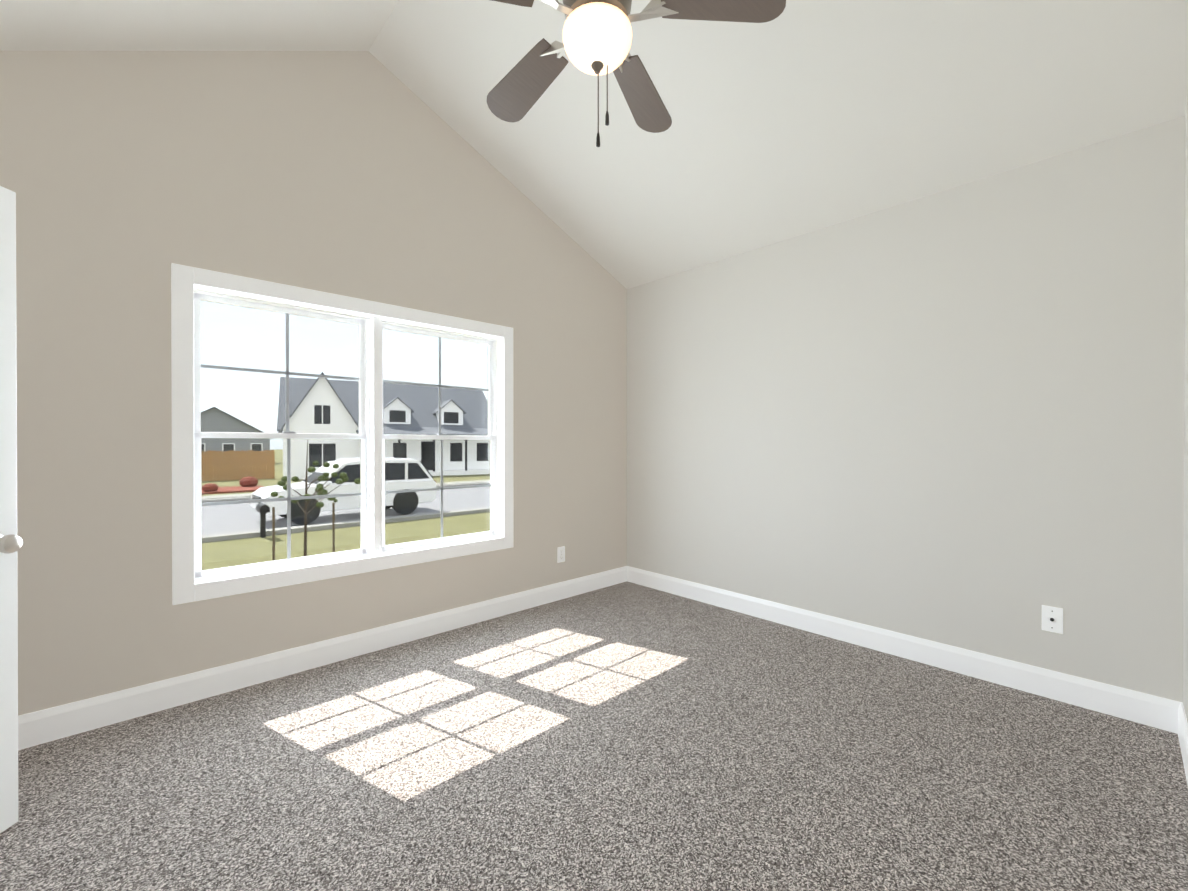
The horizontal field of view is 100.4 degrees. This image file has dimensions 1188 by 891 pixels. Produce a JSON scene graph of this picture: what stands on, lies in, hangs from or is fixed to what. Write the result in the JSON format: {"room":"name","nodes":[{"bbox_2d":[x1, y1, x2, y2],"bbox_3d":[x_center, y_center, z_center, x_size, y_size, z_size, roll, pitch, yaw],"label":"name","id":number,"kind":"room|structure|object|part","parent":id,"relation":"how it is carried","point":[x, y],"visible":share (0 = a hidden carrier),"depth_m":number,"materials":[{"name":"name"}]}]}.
{"room":"bedroom","nodes":[
{"label":"bedroom","id":0,"kind":"room"},
{"bbox_2d":[0,0,398,50],"bbox_3d":[-0.997,-1.954,1.113,2.080,1.301,3.692,0,0,-43],"label":"ceiling","id":1,"kind":"structure","parent":0,"point":[191,25],"depth_m":2.31,"materials":[{"name":"grey paint"}]},
{"bbox_2d":[487,0,785,146],"bbox_3d":[-0.021,-1.693,1.587,1.084,1.507,1.048,0,0,-43],"label":"fan","id":2,"kind":"object","parent":1,"relation":"hanging from","point":[597,37],"visible":1,"depth_m":1.55,"materials":[{"name":"wood"}]},
{"bbox_3d":[0.011,-1.810,1.559,0.224,1.272,0.224,0,0,-43],"label":"motor","id":3,"kind":"part","parent":2,"relation":"part of","materials":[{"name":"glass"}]},
{"bbox_3d":[0.011,-1.253,1.561,0.220,0.113,0.220,0,0,-43],"label":"light globe","id":4,"kind":"part","parent":2,"relation":"part of","materials":[{"name":"white glass"}]},
{"bbox_2d":[0,51,626,715],"bbox_3d":[-1.296,-0.548,3.258,4.570,3.890,0.160,0,0,-43],"label":"wall","id":5,"kind":"structure","parent":0,"point":[128,177],"depth_m":2.57,"materials":[{"name":"beige paint"}]},
{"bbox_2d":[18,566,626,749],"bbox_3d":[-1.236,1.208,3.200,4.250,0.140,0.015,0,0,-43],"label":"baseboard","id":6,"kind":"structure","parent":5,"relation":"attached to","point":[55,723],"depth_m":2.69,"materials":[{"name":"white paint"}]},
{"bbox_2d":[171,263,513,604],"bbox_3d":[-1.393,-0.057,3.151,1.980,1.670,0.186,0,0,-43],"label":"window","id":7,"kind":"structure","parent":5,"relation":"in","point":[188,570],"depth_m":2.95,"materials":[{"name":"white paint"}]},
{"bbox_3d":[-1.433,-0.057,3.194,1.742,1.432,0.036,0,0,-43],"label":"glass","id":8,"kind":"part","parent":7,"relation":"part of","materials":[{"name":"clear glass"}]},
{"bbox_2d":[194,285,502,582],"bbox_3d":[-1.400,-0.057,3.159,1.870,1.560,0.155,0,0,-43],"label":"window frame","id":9,"kind":"structure","parent":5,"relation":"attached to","point":[375,435],"depth_m":3.12,"materials":[{"name":"white paint"}]},
{"bbox_2d":[201,313,358,432],"bbox_3d":[-1.767,-0.419,2.862,0.794,0.698,0.050,0,0,-43],"label":"window grille","id":10,"kind":"object","parent":9,"relation":"attached to","point":[287,373],"depth_m":2.88,"materials":[{"name":"grey plastic"}]},
{"bbox_2d":[202,439,360,558],"bbox_3d":[-1.763,0.308,2.859,0.794,0.696,0.005,0,0,-43],"label":"window grille","id":11,"kind":"object","parent":9,"relation":"attached to","point":[288,498],"depth_m":2.86,"materials":[{"name":"grey"}]},
{"bbox_2d":[383,337,488,434],"bbox_3d":[-1.081,-0.421,3.505,0.794,0.698,0.050,0,0,-43],"label":"window grille","id":12,"kind":"object","parent":9,"relation":"attached to","point":[439,338],"depth_m":3.52,"materials":[{"name":"grey plastic"}]},
{"bbox_2d":[385,439,490,537],"bbox_3d":[-1.077,0.306,3.502,0.794,0.696,0.005,0,0,-43],"label":"window grille","id":13,"kind":"object","parent":9,"relation":"attached to","point":[442,488],"depth_m":3.50,"materials":[{"name":"grey"}]},
{"bbox_2d":[557,546,564,562],"bbox_3d":[-0.272,0.904,4.108,0.080,0.128,0.008,0,0,-43],"label":"outlet","id":14,"kind":"object","parent":5,"relation":"attached to","point":[560,550],"visible":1,"depth_m":4.10,"materials":[{"name":"white plastic"}]},
{"bbox_2d":[0,581,1187,890],"bbox_3d":[-0.089,1.342,1.976,4.570,0.120,3.692,0,0,-43],"label":"floor","id":15,"kind":"structure","parent":0,"point":[626,735],"depth_m":1.91,"materials":[{"name":"carpet"}]},
{"bbox_2d":[369,0,1187,288],"bbox_3d":[0.670,-2.002,2.675,2.490,1.217,3.692,0,0,-43],"label":"ceiling","id":16,"kind":"structure","parent":0,"point":[795,118],"depth_m":2.67,"materials":[{"name":"grey paint"}]},
{"bbox_2d":[627,116,1184,701],"bbox_3d":[1.520,-0.063,3.479,0.160,2.920,3.692,0,0,-43],"label":"wall","id":17,"kind":"structure","parent":0,"point":[953,416],"depth_m":2.81,"materials":[{"name":"grey paint"}]},
{"bbox_2d":[627,566,1180,733],"bbox_3d":[1.456,1.207,3.424,0.015,0.140,3.372,0,0,-43],"label":"baseboard","id":18,"kind":"structure","parent":17,"relation":"attached to","point":[1139,707],"depth_m":2.81,"materials":[{"name":"white paint"}]},
{"bbox_2d":[1042,605,1062,633],"bbox_3d":[2.320,0.880,2.506,0.008,0.128,0.080,0,0,-43],"label":"cable wall plate","id":19,"kind":"object","parent":17,"relation":"attached to","point":[1056,614],"visible":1,"depth_m":2.50,"materials":[{"name":"white plastic"}]},
{"bbox_2d":[1183,95,1187,721],"bbox_3d":[1.119,-0.538,0.681,4.570,3.890,0.160,0,0,-43],"label":"wall","id":20,"kind":"structure","parent":0,"point":[1185,627],"depth_m":2.12,"materials":[{"name":"grey paint"}]},
{"bbox_2d":[1178,702,1187,784],"bbox_3d":[1.059,1.217,0.751,4.250,0.140,0.015,0,0,-43],"label":"baseboard","id":21,"kind":"structure","parent":20,"relation":"attached to","point":[1183,730],"depth_m":2.03,"materials":[{"name":"white paint"}]},
{"label":"outside","id":22,"kind":"structure","parent":0,"visible":0},
{"bbox_2d":[202,487,489,534],"bbox_3d":[-10.562,2.272,16.266,300.000,0.215,9.000,0,0,-43],"label":"street","id":23,"kind":"structure","parent":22,"point":[330,513],"depth_m":16.00,"materials":[{"name":"grey asphalt"}]},
{"bbox_2d":[250,457,435,524],"bbox_3d":[-7.503,1.277,15.154,4.774,1.770,2.260,0,0,-43],"label":"suv","id":24,"kind":"object","parent":23,"relation":"on","point":[412,477],"depth_m":14.49,"materials":[{"name":"white metal"}]},
{"bbox_3d":[-2.276,0.168,1.096,0.180,2.235,1.030,0,0,-43],"label":"door frame","id":25,"kind":"structure","parent":0,"visible":0},
{"bbox_2d":[0,186,22,832],"bbox_3d":[-1.961,0.211,1.266,0.181,2.123,0.812,0,0,0],"label":"door","id":26,"kind":"structure","parent":25,"relation":"attached to","point":[11,542],"depth_m":1.64,"materials":[{"name":"white paint"}]},
{"bbox_3d":[-1.962,0.318,1.620,0.181,0.066,0.105,0,0,0],"label":"knob","id":27,"kind":"part","parent":26,"relation":"part of","materials":[{"name":"silver metal"}]},
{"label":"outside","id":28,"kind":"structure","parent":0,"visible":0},
{"bbox_2d":[202,480,489,542],"bbox_3d":[-15.759,2.205,21.811,300.000,0.310,25.000,0,0,-43],"label":"sidewalk curb","id":29,"kind":"object","parent":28,"point":[321,527],"depth_m":14.47,"materials":[{"name":"grey concrete"}]},
{"bbox_2d":[202,449,489,569],"bbox_3d":[-74.963,2.079,84.998,300.000,0.300,219.820,0,0,-43],"label":"lawn","id":30,"kind":"structure","parent":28,"point":[438,524],"depth_m":11.94,"materials":[{"name":"green plant"}]},
{"bbox_2d":[202,476,263,494],"bbox_3d":[-19.840,1.860,21.412,9.500,0.620,3.000,0,0,-43],"label":"mulch bed","id":31,"kind":"object","parent":30,"relation":"on","point":[238,487],"depth_m":23.33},
{"bbox_2d":[201,407,273,463],"bbox_3d":[-42.970,-1.023,55.229,10.700,6.120,9.700,0,0,-43],"label":"house","id":32,"kind":"structure","parent":30,"relation":"on","point":[232,428],"depth_m":52.74,"materials":[{"name":"grey"}]},
{"bbox_2d":[201,450,274,480],"bbox_3d":[-25.738,1.195,32.561,6.640,1.850,7.940,0,0,-43],"label":"fence","id":33,"kind":"object","parent":30,"relation":"on","point":[226,472],"depth_m":30.52,"materials":[{"name":"brown wood"}]},
{"bbox_2d":[256,503,269,537],"bbox_3d":[-7.912,1.796,11.827,0.200,0.800,0.500,0,0,-43],"label":"mailbox","id":34,"kind":"object","parent":30,"relation":"on","point":[263,521],"depth_m":11.78,"materials":[{"name":"black metal"}]},
{"bbox_2d":[270,440,359,560],"bbox_3d":[-4.758,1.033,8.554,1.417,2.351,1.554,0,0,-43],"label":"young tree","id":35,"kind":"object","parent":30,"relation":"on","point":[322,491],"depth_m":8.41,"materials":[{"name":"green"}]},
{"bbox_2d":[277,372,489,478],"bbox_3d":[-15.593,-1.411,38.263,14.700,7.020,11.600,0,0,-30],"label":"house","id":36,"kind":"structure","parent":30,"relation":"on","point":[389,445],"depth_m":35.46,"materials":[{"name":"white"}]}
]}

